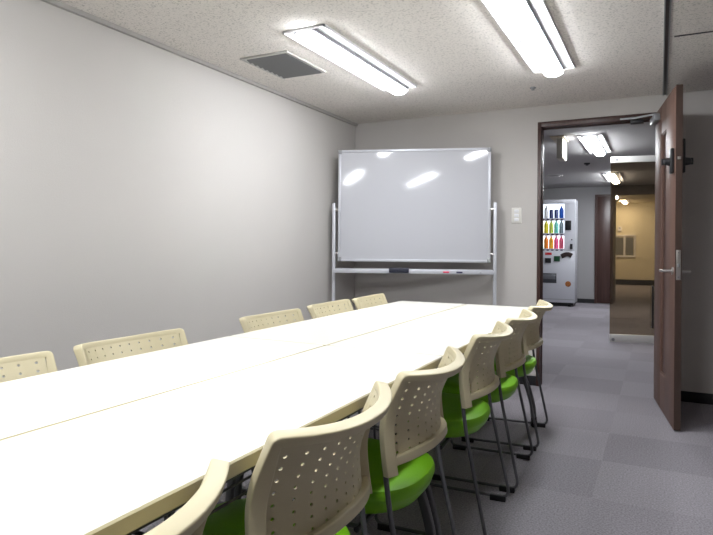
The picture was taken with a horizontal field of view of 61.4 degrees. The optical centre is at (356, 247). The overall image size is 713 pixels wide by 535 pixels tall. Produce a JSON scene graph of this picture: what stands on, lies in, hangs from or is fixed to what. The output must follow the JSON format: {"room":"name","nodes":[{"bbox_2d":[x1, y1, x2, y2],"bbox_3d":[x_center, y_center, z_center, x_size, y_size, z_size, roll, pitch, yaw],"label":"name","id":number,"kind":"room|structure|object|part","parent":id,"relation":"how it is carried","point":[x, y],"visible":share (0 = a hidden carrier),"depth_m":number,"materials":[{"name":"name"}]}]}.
{"room":"meeting room","nodes":[
{"label":"meeting room","id":0,"kind":"room"},
{"bbox_2d":[0,0,355,377],"bbox_3d":[-1.896,-0.026,1.911,0.120,2.218,8.342,0,0,27],"label":"wall","id":1,"kind":"structure","parent":0,"point":[145,187],"depth_m":3.23,"materials":[{"name":"paint"}]},
{"bbox_2d":[40,0,357,125],"bbox_3d":[-1.826,-1.123,1.876,0.022,0.022,8.102,0,0,27],"label":"trim","id":2,"kind":"structure","parent":1,"relation":"attached to","point":[56,3],"depth_m":3.44,"materials":[{"name":"grey"}]},
{"bbox_2d":[58,0,712,123],"bbox_3d":[0.411,-1.167,0.679,5.334,0.100,8.222,0,0,27],"label":"ceiling","id":3,"kind":"structure","parent":0,"point":[459,60],"depth_m":3.33,"materials":[{"name":"white paint"}]},
{"bbox_2d":[240,50,325,78],"bbox_3d":[-0.446,-1.123,3.710,0.336,0.016,0.456,0,0,27],"label":"ceiling vent","id":4,"kind":"object","parent":3,"relation":"in","point":[282,64],"visible":1,"depth_m":3.67,"materials":[{"name":"grey metal"}]},
{"bbox_2d":[283,24,416,94],"bbox_3d":[0.018,-1.100,3.650,0.250,0.055,1.290,0,0,27],"label":"ceiling light","id":5,"kind":"object","parent":3,"relation":"attached to","point":[321,39],"visible":1,"depth_m":3.46,"materials":[{"name":"white plastic"}]},
{"bbox_2d":[481,0,574,76],"bbox_3d":[0.945,-1.093,3.181,0.250,0.055,1.290,0,0,27],"label":"ceiling light","id":6,"kind":"object","parent":3,"relation":"attached to","point":[529,25],"visible":1,"depth_m":3.07,"materials":[{"name":"white plastic"}]},
{"bbox_2d":[663,0,670,95],"bbox_3d":[0.414,-1.116,0.745,0.016,0.003,8.102,0,0,27],"label":"trim","id":7,"kind":"structure","parent":3,"relation":"attached to","point":[667,1],"depth_m":3.23,"materials":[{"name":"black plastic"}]},
{"bbox_2d":[674,31,712,36],"bbox_3d":[1.986,-1.112,3.015,0.688,0.003,0.012,0,0,27],"label":"trim","id":8,"kind":"structure","parent":3,"relation":"attached to","point":[708,31],"depth_m":3.13,"materials":[{"name":"black plastic"}]},
{"bbox_2d":[132,285,712,534],"bbox_3d":[3.592,1.153,7.349,6.800,0.100,22.960,0,0,27],"label":"floor","id":9,"kind":"structure","parent":0,"point":[607,459],"depth_m":3.19,"materials":[{"name":"carpet"}]},
{"bbox_2d":[0,351,57,382],"bbox_3d":[-0.873,0.700,1.527,0.534,0.781,0.483,0,0,28],"label":"chair","id":10,"kind":"object","parent":9,"relation":"on","point":[28,368],"visible":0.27,"depth_m":1.76,"materials":[{"name":"beige plastic"}]},
{"bbox_2d":[0,336,323,501],"bbox_3d":[-0.733,0.727,1.533,0.457,0.730,1.827,0,0,27],"label":"meeting table","id":11,"kind":"object","parent":9,"relation":"on","point":[29,404],"visible":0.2,"depth_m":1.65,"materials":[{"name":"beige laminate"}]},
{"bbox_3d":[-0.431,0.731,2.377,0.212,0.602,0.022,0,0,27],"label":"leg","id":12,"kind":"part","parent":11,"relation":"part of","materials":[{"name":"grey"}]},
{"bbox_2d":[73,328,253,520],"bbox_3d":[-0.626,0.701,2.029,0.534,0.781,0.483,0,0,28],"label":"chair","id":13,"kind":"object","parent":9,"relation":"on","point":[88,353],"visible":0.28,"depth_m":2.14,"materials":[{"name":"beige plastic"}]},
{"bbox_3d":[-0.793,0.446,2.119,0.152,0.275,0.478,0,0,28],"label":"backrest","id":14,"kind":"part","parent":13,"relation":"part of","materials":[{"name":"beige plastic"}]},
{"bbox_2d":[144,458,229,534],"bbox_3d":[-0.468,0.705,0.781,0.534,0.781,0.483,0,0,26],"label":"chair","id":15,"kind":"object","parent":9,"relation":"on","point":[191,519],"visible":1,"depth_m":0.77,"materials":[{"name":"beige plastic"}]},
{"bbox_2d":[0,345,441,534],"bbox_3d":[-0.321,0.730,1.325,0.457,0.730,1.827,0,0,27],"label":"meeting table","id":16,"kind":"object","parent":9,"relation":"on","point":[120,470],"visible":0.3,"depth_m":1.13,"materials":[{"name":"beige laminate"}]},
{"bbox_2d":[133,451,307,534],"bbox_3d":[-0.326,0.471,1.327,0.262,0.094,1.408,0,0,27],"label":"wire shelf","id":17,"kind":"object","parent":16,"relation":"attached to","point":[237,483],"depth_m":1.23,"materials":[{"name":"grey metal"}]},
{"bbox_3d":[-0.319,0.411,1.324,0.364,0.032,1.704,0,0,27],"label":"under frame","id":18,"kind":"part","parent":16,"relation":"part of","materials":[{"name":"grey metal"}]},
{"bbox_3d":[0.179,0.736,2.069,0.212,0.602,0.022,0,0,27],"label":"leg","id":19,"kind":"part","parent":16,"relation":"part of","materials":[{"name":"grey metal"}]},
{"bbox_2d":[202,381,391,534],"bbox_3d":[-0.204,0.705,1.309,0.534,0.781,0.483,0,0,26],"label":"chair","id":20,"kind":"object","parent":9,"relation":"on","point":[338,451],"visible":1,"depth_m":1.13,"materials":[{"name":"beige plastic"}]},
{"bbox_3d":[-0.245,0.669,1.328,0.444,0.048,0.450,0,0,26],"label":"seat","id":21,"kind":"part","parent":20,"relation":"part of","materials":[{"name":"green fabric"}]},
{"bbox_3d":[-0.109,0.819,1.496,0.442,0.530,0.054,0,0,26],"label":"leg frame","id":22,"kind":"part","parent":20,"relation":"part of","materials":[{"name":"grey metal"}]},
{"bbox_2d":[239,308,360,500],"bbox_3d":[-0.247,0.701,2.787,0.534,0.781,0.483,0,0,28],"label":"chair","id":23,"kind":"object","parent":9,"relation":"on","point":[260,321],"visible":0.25,"depth_m":2.92,"materials":[{"name":"beige plastic"}]},
{"bbox_3d":[-0.414,0.447,2.875,0.152,0.275,0.478,0,0,28],"label":"backrest","id":24,"kind":"part","parent":23,"relation":"part of","materials":[{"name":"beige plastic"}]},
{"bbox_2d":[232,301,464,498],"bbox_3d":[0.091,0.727,3.166,0.457,0.730,1.827,0,0,27],"label":"meeting table","id":25,"kind":"object","parent":9,"relation":"on","point":[327,330],"visible":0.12,"depth_m":2.85,"materials":[{"name":"white laminate"}]},
{"bbox_3d":[-0.409,0.731,2.421,0.212,0.602,0.022,0,0,27],"label":"leg","id":26,"kind":"part","parent":25,"relation":"part of","materials":[{"name":"grey metal"}]},
{"bbox_2d":[307,299,395,438],"bbox_3d":[0.008,0.701,3.346,0.534,0.781,0.483,0,0,26],"label":"chair","id":27,"kind":"object","parent":9,"relation":"on","point":[319,310],"visible":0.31,"depth_m":3.50,"materials":[{"name":"beige plastic"}]},
{"bbox_3d":[-0.163,0.447,3.429,0.152,0.275,0.478,0,0,26],"label":"backrest","id":28,"kind":"part","parent":27,"relation":"part of","materials":[{"name":"beige plastic"}]},
{"bbox_3d":[-0.090,0.815,3.159,0.442,0.530,0.054,0,0,26],"label":"leg frame","id":29,"kind":"part","parent":27,"relation":"part of","materials":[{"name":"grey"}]},
{"bbox_2d":[347,293,387,427],"bbox_3d":[0.246,0.701,3.796,0.534,0.781,0.483,0,0,24],"label":"chair","id":30,"kind":"object","parent":9,"relation":"on","point":[363,302],"visible":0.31,"depth_m":3.96,"materials":[{"name":"beige plastic"}]},
{"bbox_3d":[0.073,0.447,3.872,0.152,0.275,0.478,0,0,24],"label":"backrest","id":31,"kind":"part","parent":30,"relation":"part of","materials":[{"name":"beige plastic"}]},
{"bbox_2d":[281,346,464,534],"bbox_3d":[0.047,0.705,1.806,0.534,0.781,0.483,0,0,25],"label":"chair","id":32,"kind":"object","parent":9,"relation":"on","point":[401,471],"visible":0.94,"depth_m":1.62,"materials":[{"name":"beige plastic"}]},
{"bbox_3d":[0.006,0.669,1.824,0.444,0.048,0.450,0,0,25],"label":"seat","id":33,"kind":"part","parent":32,"relation":"part of","materials":[{"name":"green fabric"}]},
{"bbox_3d":[-0.038,0.820,1.614,0.442,0.530,0.054,0,0,25],"label":"leg frame","id":34,"kind":"part","parent":32,"relation":"part of","materials":[{"name":"grey metal"}]},
{"bbox_3d":[0.222,0.454,1.725,0.152,0.275,0.478,0,0,25],"label":"backrest","id":35,"kind":"part","parent":32,"relation":"part of","materials":[{"name":"beige plastic"}]},
{"bbox_3d":[0.138,0.820,1.995,0.442,0.530,0.054,0,0,25],"label":"leg frame","id":36,"kind":"part","parent":32,"relation":"part of","materials":[{"name":"grey metal"}]},
{"bbox_2d":[332,147,496,306],"bbox_3d":[0.450,0.141,4.840,1.341,1.897,0.370,0,0,8],"label":"whiteboard","id":37,"kind":"object","parent":9,"relation":"on","point":[433,204],"visible":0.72,"depth_m":4.89,"materials":[{"name":"grey ceramic"}]},
{"bbox_3d":[-0.190,0.323,5.002,0.026,1.385,0.040,0,0,8],"label":"post","id":38,"kind":"part","parent":37,"relation":"part of","materials":[{"name":"white metal"}]},
{"bbox_2d":[389,268,408,272],"bbox_3d":[0.341,0.182,4.823,0.160,0.040,0.030,0,0,9],"label":"eraser","id":39,"kind":"object","parent":37,"relation":"attached to","point":[391,270],"visible":1,"depth_m":4.81,"materials":[{"name":"grey plastic"}]},
{"bbox_3d":[0.463,-0.344,4.905,1.217,0.900,0.029,0,0,8],"label":"writing panel","id":40,"kind":"part","parent":37,"relation":"part of","materials":[{"name":"white plastic"}]},
{"bbox_2d":[334,268,493,274],"bbox_3d":[0.454,0.193,4.870,1.285,0.035,0.094,0,0,8],"label":"tray","id":41,"kind":"object","parent":37,"relation":"on","point":[336,270],"depth_m":4.83,"materials":[{"name":"white metal"}]},
{"bbox_3d":[0.463,-0.344,4.904,1.241,0.924,0.045,0,0,8],"label":"board frame","id":42,"kind":"part","parent":37,"relation":"part of","materials":[{"name":"white metal"}]},
{"bbox_3d":[1.107,0.332,4.808,0.026,1.385,0.040,0,0,8],"label":"post","id":43,"kind":"part","parent":37,"relation":"part of","materials":[{"name":"white metal"}]},
{"bbox_2d":[330,304,536,534],"bbox_3d":[0.503,0.730,2.957,0.457,0.730,1.827,0,0,27],"label":"meeting table","id":44,"kind":"object","parent":9,"relation":"on","point":[432,334],"visible":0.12,"depth_m":2.58,"materials":[{"name":"beige laminate"}]},
{"bbox_3d":[0.201,0.736,2.113,0.212,0.602,0.022,0,0,27],"label":"leg","id":45,"kind":"part","parent":44,"relation":"part of","materials":[{"name":"grey metal"}]},
{"bbox_3d":[1.004,0.737,3.702,0.212,0.602,0.022,0,0,27],"label":"leg","id":46,"kind":"part","parent":44,"relation":"part of","materials":[{"name":"grey metal"}]},
{"bbox_2d":[374,321,512,534],"bbox_3d":[0.362,0.705,2.466,0.534,0.781,0.483,0,0,24],"label":"chair","id":47,"kind":"object","parent":9,"relation":"on","point":[464,414],"visible":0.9,"depth_m":2.29,"materials":[{"name":"beige plastic"}]},
{"bbox_3d":[0.279,0.820,2.273,0.442,0.530,0.054,0,0,24],"label":"leg frame","id":48,"kind":"part","parent":47,"relation":"part of","materials":[{"name":"grey metal"}]},
{"bbox_3d":[0.321,0.670,2.484,0.444,0.048,0.450,0,0,24],"label":"seat","id":49,"kind":"part","parent":47,"relation":"part of","materials":[{"name":"green fabric"}]},
{"bbox_3d":[0.452,0.820,2.656,0.442,0.530,0.054,0,0,24],"label":"leg frame","id":50,"kind":"part","parent":47,"relation":"part of","materials":[{"name":"grey metal"}]},
{"bbox_3d":[0.538,0.454,2.387,0.152,0.275,0.478,0,0,24],"label":"backrest","id":51,"kind":"part","parent":47,"relation":"part of","materials":[{"name":"beige plastic"}]},
{"bbox_2d":[427,309,537,492],"bbox_3d":[0.615,0.706,2.980,0.534,0.781,0.483,0,0,24],"label":"chair","id":52,"kind":"object","parent":9,"relation":"on","point":[510,348],"visible":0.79,"depth_m":2.80,"materials":[{"name":"beige plastic"}]},
{"bbox_3d":[0.532,0.820,2.787,0.442,0.530,0.054,0,0,24],"label":"leg frame","id":53,"kind":"part","parent":52,"relation":"part of","materials":[{"name":"grey metal"}]},
{"bbox_3d":[0.574,0.670,2.998,0.444,0.048,0.450,0,0,24],"label":"seat","id":54,"kind":"part","parent":52,"relation":"part of","materials":[{"name":"green fabric"}]},
{"bbox_3d":[0.705,0.820,3.170,0.442,0.530,0.054,0,0,24],"label":"leg frame","id":55,"kind":"part","parent":52,"relation":"part of","materials":[{"name":"grey metal"}]},
{"bbox_3d":[0.791,0.454,2.901,0.152,0.275,0.478,0,0,24],"label":"backrest","id":56,"kind":"part","parent":52,"relation":"part of","materials":[{"name":"beige plastic"}]},
{"bbox_2d":[461,300,552,450],"bbox_3d":[0.872,0.706,3.533,0.534,0.781,0.483,0,0,23],"label":"chair","id":57,"kind":"object","parent":9,"relation":"on","point":[531,340],"visible":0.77,"depth_m":3.34,"materials":[{"name":"beige plastic"}]},
{"bbox_3d":[0.793,0.820,3.339,0.442,0.530,0.054,0,0,23],"label":"leg frame","id":58,"kind":"part","parent":57,"relation":"part of","materials":[{"name":"grey metal"}]},
{"bbox_3d":[0.831,0.670,3.550,0.444,0.048,0.450,0,0,23],"label":"seat","id":59,"kind":"part","parent":57,"relation":"part of","materials":[{"name":"green fabric"}]},
{"bbox_3d":[0.959,0.820,3.724,0.442,0.530,0.054,0,0,23],"label":"leg frame","id":60,"kind":"part","parent":57,"relation":"part of","materials":[{"name":"grey metal"}]},
{"bbox_3d":[1.049,0.454,3.457,0.152,0.275,0.478,0,0,23],"label":"backrest","id":61,"kind":"part","parent":57,"relation":"part of","materials":[{"name":"beige plastic"}]},
{"bbox_2d":[543,199,577,306],"bbox_3d":[3.648,0.097,11.480,1.050,1.990,0.438,0,0,27],"label":"vending machine","id":62,"kind":"object","parent":9,"relation":"on","point":[559,265],"visible":0.63,"depth_m":11.19,"materials":[{"name":"grey metal"}]},
{"bbox_2d":[544,221,547,232],"bbox_3d":[3.591,-0.393,11.352,0.080,0.240,0.078,0,0,27],"label":"drink bottle","id":63,"kind":"object","parent":62,"relation":"on","point":[546,223],"visible":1,"depth_m":11.32,"materials":[{"name":"yellow plastic"}]},
{"bbox_2d":[544,236,547,247],"bbox_3d":[3.589,-0.103,11.352,0.080,0.240,0.078,0,0,27],"label":"drink bottle","id":64,"kind":"object","parent":62,"relation":"on","point":[546,238],"visible":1,"depth_m":11.32,"materials":[{"name":"orange plastic"}]},
{"bbox_2d":[544,206,548,217],"bbox_3d":[3.592,-0.673,11.351,0.080,0.240,0.078,0,0,27],"label":"drink bottle","id":65,"kind":"object","parent":62,"relation":"on","point":[546,211],"visible":1,"depth_m":11.32,"materials":[{"name":"white"}]},
{"bbox_2d":[549,236,552,248],"bbox_3d":[3.670,-0.103,11.311,0.080,0.240,0.078,0,0,27],"label":"drink bottle","id":66,"kind":"object","parent":62,"relation":"on","point":[551,238],"visible":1,"depth_m":11.28,"materials":[{"name":"orange"}]},
{"bbox_2d":[549,221,552,232],"bbox_3d":[3.672,-0.393,11.311,0.080,0.240,0.078,0,0,27],"label":"drink bottle","id":67,"kind":"object","parent":62,"relation":"on","point":[551,222],"visible":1,"depth_m":11.28,"materials":[{"name":"yellow plastic"}]},
{"bbox_2d":[549,210,552,217],"bbox_3d":[3.673,-0.634,11.310,0.074,0.163,0.072,0,0,27],"label":"drink can","id":68,"kind":"object","parent":62,"relation":"on","point":[550,211],"visible":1,"depth_m":11.28,"materials":[{"name":"blue metal"}]},
{"bbox_2d":[554,236,557,248],"bbox_3d":[3.751,-0.102,11.270,0.080,0.240,0.078,0,0,27],"label":"drink bottle","id":69,"kind":"object","parent":62,"relation":"on","point":[556,238],"visible":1,"depth_m":11.24,"materials":[{"name":"pink plastic"}]},
{"bbox_2d":[554,209,557,217],"bbox_3d":[3.755,-0.634,11.269,0.074,0.163,0.072,0,0,27],"label":"drink can","id":70,"kind":"object","parent":62,"relation":"on","point":[555,210],"visible":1,"depth_m":11.24,"materials":[{"name":"blue metal"}]},
{"bbox_2d":[554,221,558,232],"bbox_3d":[3.753,-0.392,11.270,0.080,0.240,0.078,0,0,27],"label":"drink bottle","id":71,"kind":"object","parent":62,"relation":"on","point":[556,226],"visible":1,"depth_m":11.24,"materials":[{"name":"teal plastic"}]},
{"bbox_2d":[559,221,563,232],"bbox_3d":[3.834,-0.392,11.229,0.080,0.240,0.078,0,0,27],"label":"drink bottle","id":72,"kind":"object","parent":62,"relation":"on","point":[561,225],"visible":1,"depth_m":11.20,"materials":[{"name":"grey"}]},
{"bbox_2d":[559,236,563,248],"bbox_3d":[3.832,-0.102,11.229,0.080,0.240,0.078,0,0,27],"label":"drink bottle","id":73,"kind":"object","parent":62,"relation":"on","point":[561,241],"visible":1,"depth_m":11.20,"materials":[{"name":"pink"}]},
{"bbox_2d":[559,206,563,217],"bbox_3d":[3.836,-0.664,11.228,0.080,0.225,0.078,0,0,27],"label":"drink bottle","id":74,"kind":"object","parent":62,"relation":"on","point":[561,211],"visible":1,"depth_m":11.20,"materials":[{"name":"blue plastic"}]},
{"bbox_3d":[3.896,0.141,11.121,0.225,0.122,0.020,0,0,27],"label":"coin return panel","id":75,"kind":"part","parent":62,"relation":"part of","materials":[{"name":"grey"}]},
{"bbox_3d":[3.923,-0.413,11.111,0.102,0.175,0.010,0,0,27],"label":"bill slot panel","id":76,"kind":"part","parent":62,"relation":"part of","materials":[{"name":"black plastic"}]},
{"bbox_2d":[609,155,654,343],"bbox_3d":[3.388,0.022,6.796,0.950,2.138,0.077,0,0,16],"label":"door","id":77,"kind":"structure","parent":9,"relation":"on","point":[649,339],"depth_m":6.86,"materials":[{"name":"silver metal"}]},
{"bbox_3d":[3.388,1.047,6.820,0.950,0.088,0.032,0,0,16],"label":"rail","id":78,"kind":"part","parent":77,"relation":"part of","materials":[{"name":"silver metal"}]},
{"bbox_3d":[3.401,-1.012,6.815,0.950,0.070,0.032,0,0,16],"label":"rail","id":79,"kind":"part","parent":77,"relation":"part of","materials":[{"name":"silver metal"}]},
{"bbox_2d":[354,89,712,393],"bbox_3d":[2.278,-0.057,4.392,5.094,2.318,0.090,0,0,27],"label":"wall","id":80,"kind":"structure","parent":0,"point":[511,135],"depth_m":4.82,"materials":[{"name":"paint"}]},
{"bbox_2d":[512,208,521,222],"bbox_3d":[1.290,-0.259,4.834,0.080,0.124,0.012,0,0,27],"label":"light switch","id":81,"kind":"object","parent":80,"relation":"attached to","point":[516,212],"visible":1,"depth_m":4.83,"materials":[{"name":"white plastic"}]},
{"bbox_2d":[518,375,535,385],"bbox_3d":[0.701,1.053,5.131,1.626,0.075,0.012,0,0,27],"label":"baseboard","id":82,"kind":"structure","parent":80,"relation":"attached to","point":[532,379],"depth_m":4.78,"materials":[{"name":"black plastic"}]},
{"bbox_2d":[536,112,656,385],"bbox_3d":[1.853,0.055,4.602,0.896,2.088,0.118,0,0,27],"label":"trim","id":83,"kind":"structure","parent":80,"relation":"attached to","point":[609,120],"depth_m":4.74,"materials":[{"name":"brown wood"}]},
{"bbox_2d":[630,119,643,124],"bbox_3d":[2.078,-0.930,4.443,0.090,0.026,0.060,0,0,27],"label":"bracket","id":84,"kind":"object","parent":80,"relation":"attached to","point":[639,121],"visible":1,"depth_m":4.42,"materials":[{"name":"black metal"}]},
{"bbox_2d":[620,84,692,430],"bbox_3d":[2.037,0.059,4.018,0.264,2.069,0.907,0,0,7],"label":"door","id":85,"kind":"structure","parent":80,"relation":"in","point":[671,159],"depth_m":3.77,"materials":[{"name":"brown wood"}]},
{"bbox_3d":[2.053,-0.954,4.379,0.023,0.020,0.262,0,0,-37],"label":"closer arm","id":86,"kind":"part","parent":85,"relation":"part of","materials":[{"name":"grey metal"}]},
{"bbox_3d":[2.069,0.040,4.008,0.012,1.627,0.202,0,0,19],"label":"inset panel","id":87,"kind":"part","parent":85,"relation":"part of","materials":[{"name":"brown wood"}]},
{"bbox_3d":[1.889,-0.523,3.667,0.048,0.052,0.052,0,0,19],"label":"turn knob","id":88,"kind":"part","parent":85,"relation":"part of","materials":[{"name":"black plastic"}]},
{"bbox_3d":[1.908,0.142,3.697,0.064,0.048,0.134,0,0,19],"label":"lever handle","id":89,"kind":"part","parent":85,"relation":"part of","materials":[{"name":"silver metal"}]},
{"bbox_3d":[1.923,0.104,3.585,0.024,0.179,0.003,0,0,19],"label":"lock plate","id":90,"kind":"part","parent":85,"relation":"part of","materials":[{"name":"silver metal"}]},
{"bbox_3d":[2.009,-0.522,3.627,0.048,0.052,0.052,0,0,19],"label":"turn knob","id":91,"kind":"part","parent":85,"relation":"part of","materials":[{"name":"black plastic"}]},
{"bbox_2d":[681,391,712,404],"bbox_3d":[3.375,1.073,3.780,2.570,0.075,0.012,0,0,27],"label":"baseboard","id":92,"kind":"structure","parent":80,"relation":"attached to","point":[686,396],"depth_m":4.26,"materials":[{"name":"black plastic"}]},
{"bbox_2d":[544,186,611,303],"bbox_3d":[3.858,-0.059,12.338,2.560,2.300,0.120,0,0,27],"label":"wall","id":93,"kind":"structure","parent":0,"point":[585,196],"depth_m":11.92,"materials":[{"name":"grey paint"}]},
{"bbox_2d":[577,298,593,302],"bbox_3d":[3.687,1.050,12.348,2.260,0.080,0.015,0,0,27],"label":"baseboard","id":94,"kind":"structure","parent":93,"relation":"attached to","point":[578,299],"depth_m":11.91,"materials":[{"name":"black plastic"}]},
{"bbox_2d":[594,194,613,303],"bbox_3d":[4.850,0.029,11.764,0.330,2.140,0.070,0,0,27],"label":"door","id":95,"kind":"structure","parent":93,"relation":"in","point":[603,275],"depth_m":11.74,"materials":[{"name":"brown wood"}]},
{"bbox_3d":[4.850,0.044,11.764,0.250,2.090,0.050,0,0,27],"label":"panel","id":96,"kind":"part","parent":95,"relation":"part of","materials":[{"name":"brown wood"}]},
{"bbox_2d":[613,184,654,195],"bbox_3d":[6.812,-1.157,10.818,4.010,0.300,0.170,0,0,27],"label":"trim","id":97,"kind":"structure","parent":93,"relation":"attached to","point":[649,189],"depth_m":11.49,"materials":[{"name":"brown wood"}]},
{"bbox_2d":[544,122,655,188],"bbox_3d":[3.861,-1.247,7.957,6.700,0.100,7.700,0,0,27],"label":"ceiling","id":98,"kind":"structure","parent":0,"point":[622,139],"depth_m":8.10,"materials":[{"name":"grey paint"}]},
{"bbox_2d":[547,175,562,177],"bbox_3d":[3.331,-1.196,10.081,0.260,0.020,0.260,0,0,27],"label":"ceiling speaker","id":99,"kind":"object","parent":98,"relation":"attached to","point":[552,176],"visible":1,"depth_m":10.01,"materials":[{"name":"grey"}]},
{"bbox_2d":[550,135,568,161],"bbox_3d":[2.243,-1.086,6.631,0.150,0.235,0.400,0,0,27],"label":"hanging sign","id":100,"kind":"object","parent":98,"relation":"hanging from","point":[561,140],"visible":1,"depth_m":6.50,"materials":[{"name":"beige plastic"}]},
{"bbox_3d":[2.244,-1.198,6.631,0.150,0.012,0.400,0,0,27],"label":"mount plate","id":101,"kind":"part","parent":100,"relation":"part of","materials":[{"name":"beige"}]},
{"bbox_3d":[2.261,-1.080,6.622,0.060,0.223,0.280,0,0,27],"label":"sign casing","id":102,"kind":"part","parent":100,"relation":"part of","materials":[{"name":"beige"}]},
{"bbox_2d":[577,134,610,155],"bbox_3d":[2.766,-1.174,6.950,0.250,0.055,1.300,0,0,27],"label":"ceiling light","id":103,"kind":"object","parent":98,"relation":"attached to","point":[597,144],"visible":1,"depth_m":6.80,"materials":[{"name":"white plastic"}]},
{"bbox_2d":[602,172,623,183],"bbox_3d":[4.371,-1.173,10.200,0.250,0.055,1.350,0,0,27],"label":"ceiling light","id":104,"kind":"object","parent":98,"relation":"attached to","point":[614,177],"visible":1,"depth_m":10.08,"materials":[{"name":"white plastic"}]},
{"bbox_2d":[612,186,615,302],"bbox_3d":[5.165,-0.110,12.053,0.030,2.420,0.810,0,0,27],"label":"wall","id":105,"kind":"structure","parent":0,"point":[614,197],"depth_m":12.04,"materials":[{"name":"paint"}]},
{"bbox_2d":[615,202,654,279],"bbox_3d":[8.803,-0.192,17.423,6.400,2.600,0.120,0,0,27],"label":"wall","id":106,"kind":"structure","parent":0,"point":[638,219],"depth_m":17.62,"materials":[{"name":"paint"}]},
{"bbox_2d":[616,235,635,256],"bbox_3d":[7.938,-0.048,17.776,0.600,0.660,0.030,0,0,27],"label":"frame","id":107,"kind":"object","parent":106,"relation":"attached to","point":[625,244],"visible":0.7,"depth_m":17.76,"materials":[{"name":"white paint"}]},
{"bbox_2d":[615,279,653,285],"bbox_3d":[8.763,1.028,17.363,6.400,0.160,0.020,0,0,27],"label":"baseboard","id":108,"kind":"structure","parent":106,"relation":"attached to","point":[617,281],"depth_m":17.66,"materials":[{"name":"black plastic"}]},
{"bbox_2d":[616,195,654,202],"bbox_3d":[7.257,-1.363,14.346,6.400,0.100,6.768,0,0,27],"label":"ceiling","id":109,"kind":"structure","parent":0,"point":[632,198],"depth_m":16.10,"materials":[{"name":"beige paint"}]},
{"bbox_2d":[618,199,629,203],"bbox_3d":[7.569,-1.291,16.960,0.250,0.055,1.100,0,0,27],"label":"ceiling light","id":110,"kind":"object","parent":109,"relation":"attached to","point":[626,201],"visible":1,"depth_m":16.85,"materials":[{"name":"white plastic"}]}
]}

